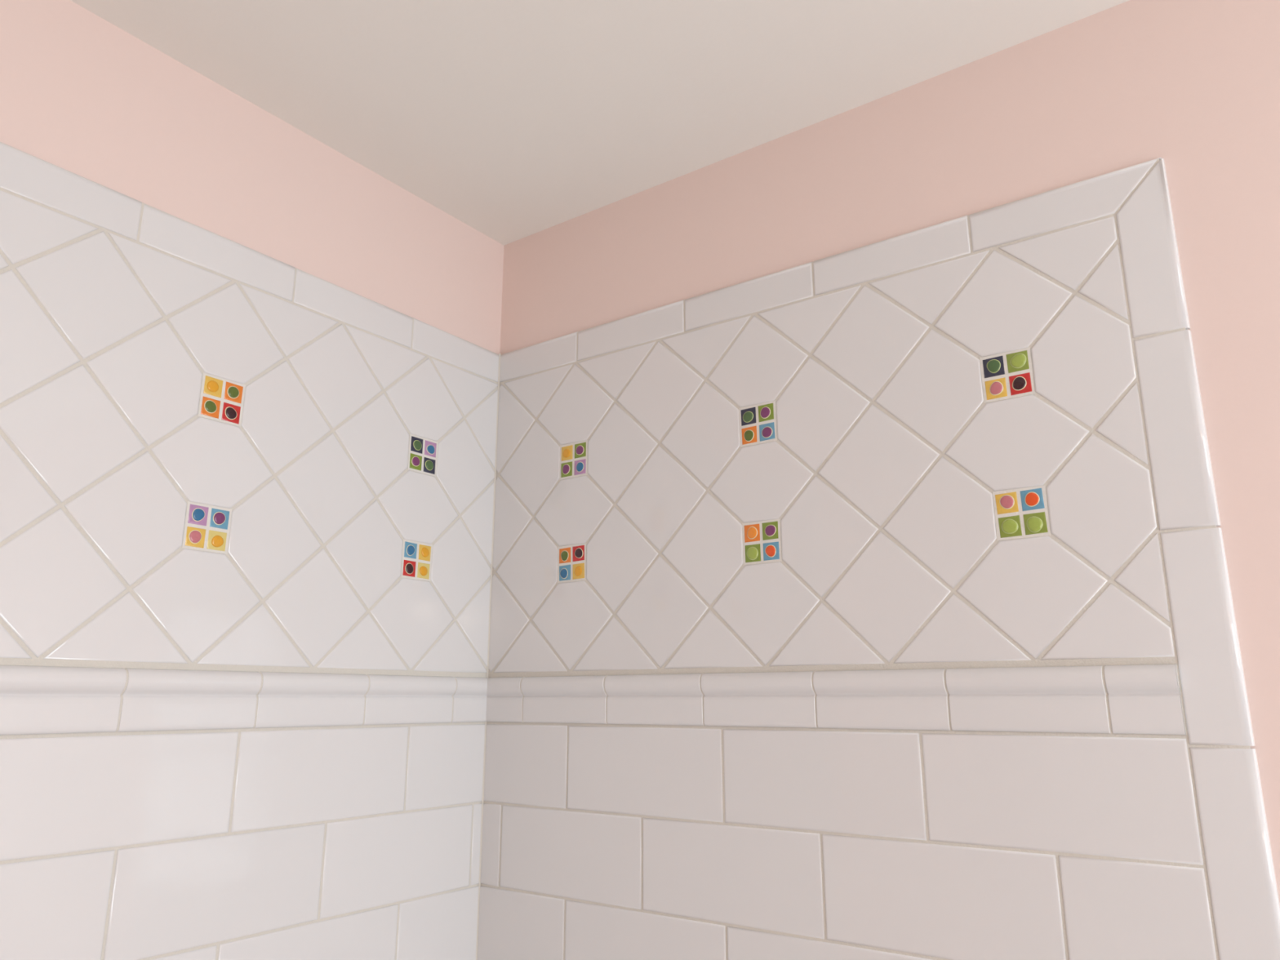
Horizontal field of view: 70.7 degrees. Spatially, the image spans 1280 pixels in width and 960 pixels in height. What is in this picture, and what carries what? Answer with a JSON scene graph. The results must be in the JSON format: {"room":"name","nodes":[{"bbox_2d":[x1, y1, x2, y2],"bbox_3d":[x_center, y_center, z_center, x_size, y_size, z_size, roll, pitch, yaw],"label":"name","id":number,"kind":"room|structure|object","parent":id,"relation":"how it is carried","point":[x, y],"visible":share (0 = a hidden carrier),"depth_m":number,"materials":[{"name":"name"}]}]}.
{"room":"bathroom","nodes":[
{"label":"bathroom","id":0,"kind":"room"},
{"bbox_2d":[0,0,503,354],"bbox_3d":[-1.035,0.536,0.275,0.100,2.440,2.808,-10,-17,34],"label":"wall","id":1,"kind":"structure","parent":0,"point":[82,95],"depth_m":1.15,"materials":[{"name":"pink paint"}]},
{"bbox_2d":[0,142,498,959],"bbox_3d":[-0.598,0.453,0.819,0.018,1.615,1.255,-10,-17,34],"label":"tile surround","id":2,"kind":"object","parent":1,"relation":"attached to","point":[271,747],"visible":1,"depth_m":1.05,"materials":[{"name":"tile"}]},
{"bbox_2d":[182,501,231,554],"bbox_3d":[-0.506,0.056,1.054,0.009,0.054,0.054,-10,-17,34],"label":"tile insert","id":3,"kind":"object","parent":2,"relation":"attached to","point":[206,527],"visible":1,"depth_m":1.05,"materials":[{"name":"multicoloured tile"}]},
{"bbox_2d":[197,372,245,426],"bbox_3d":[-0.506,-0.096,1.091,0.009,0.054,0.054,-10,-17,34],"label":"tile insert","id":4,"kind":"object","parent":2,"relation":"attached to","point":[221,399],"visible":1,"depth_m":1.09,"materials":[{"name":"multicoloured tile"}]},
{"bbox_2d":[400,539,432,581],"bbox_3d":[-0.323,0.117,1.302,0.009,0.054,0.054,-10,-17,34],"label":"tile insert","id":5,"kind":"object","parent":2,"relation":"attached to","point":[416,559],"visible":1,"depth_m":1.30,"materials":[{"name":"multicoloured tile"}]},
{"bbox_2d":[407,433,438,476],"bbox_3d":[-0.324,-0.036,1.339,0.009,0.054,0.054,-10,-17,34],"label":"tile insert","id":6,"kind":"object","parent":2,"relation":"attached to","point":[423,452],"visible":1,"depth_m":1.34,"materials":[{"name":"multicoloured tile"}]},
{"bbox_2d":[71,0,1128,245],"bbox_3d":[-0.017,-0.871,-0.136,2.608,0.100,2.808,-10,-17,34],"label":"ceiling","id":7,"kind":"structure","parent":0,"point":[515,120],"depth_m":1.13,"materials":[{"name":"paint"}]},
{"bbox_2d":[499,0,1279,904],"bbox_3d":[0.814,0.616,0.606,2.508,2.440,0.100,-10,-17,34],"label":"wall","id":8,"kind":"structure","parent":0,"point":[1193,86],"depth_m":1.03,"materials":[{"name":"pink paint"}]},
{"bbox_2d":[475,157,1279,959],"bbox_3d":[0.160,0.507,1.040,0.970,1.617,0.018,-10,-17,34],"label":"tile surround","id":9,"kind":"object","parent":8,"relation":"attached to","point":[913,731],"visible":1,"depth_m":1.04,"materials":[{"name":"tile"}]},
{"bbox_2d":[557,542,586,582],"bbox_3d":[-0.099,0.123,1.329,0.054,0.054,0.009,-10,-17,34],"label":"tile insert","id":10,"kind":"object","parent":9,"relation":"attached to","point":[571,559],"visible":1,"depth_m":1.33,"materials":[{"name":"multicoloured tile"}]},
{"bbox_2d":[559,440,587,479],"bbox_3d":[-0.099,-0.030,1.366,0.054,0.054,0.009,-10,-17,34],"label":"tile insert","id":11,"kind":"object","parent":9,"relation":"attached to","point":[573,456],"visible":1,"depth_m":1.36,"materials":[{"name":"multicoloured tile"}]},
{"bbox_2d":[738,400,777,447],"bbox_3d":[0.156,-0.073,1.188,0.054,0.054,0.009,-10,-17,34],"label":"tile insert","id":12,"kind":"object","parent":9,"relation":"attached to","point":[757,423],"visible":1,"depth_m":1.19,"materials":[{"name":"multicoloured tile"}]},
{"bbox_2d":[742,518,782,564],"bbox_3d":[0.156,0.080,1.151,0.054,0.054,0.009,-10,-17,34],"label":"tile insert","id":13,"kind":"object","parent":9,"relation":"attached to","point":[762,540],"visible":1,"depth_m":1.15,"materials":[{"name":"multicoloured tile"}]},
{"bbox_2d":[979,346,1035,403],"bbox_3d":[0.411,-0.116,1.011,0.054,0.054,0.009,-10,-17,34],"label":"tile insert","id":14,"kind":"object","parent":9,"relation":"attached to","point":[1007,375],"visible":1,"depth_m":1.01,"materials":[{"name":"multicoloured tile"}]},
{"bbox_2d":[992,484,1050,540],"bbox_3d":[0.412,0.036,0.974,0.054,0.054,0.009,-10,-17,34],"label":"tile insert","id":15,"kind":"object","parent":9,"relation":"attached to","point":[1020,513],"visible":1,"depth_m":0.97,"materials":[{"name":"multicoloured tile"}]}
]}

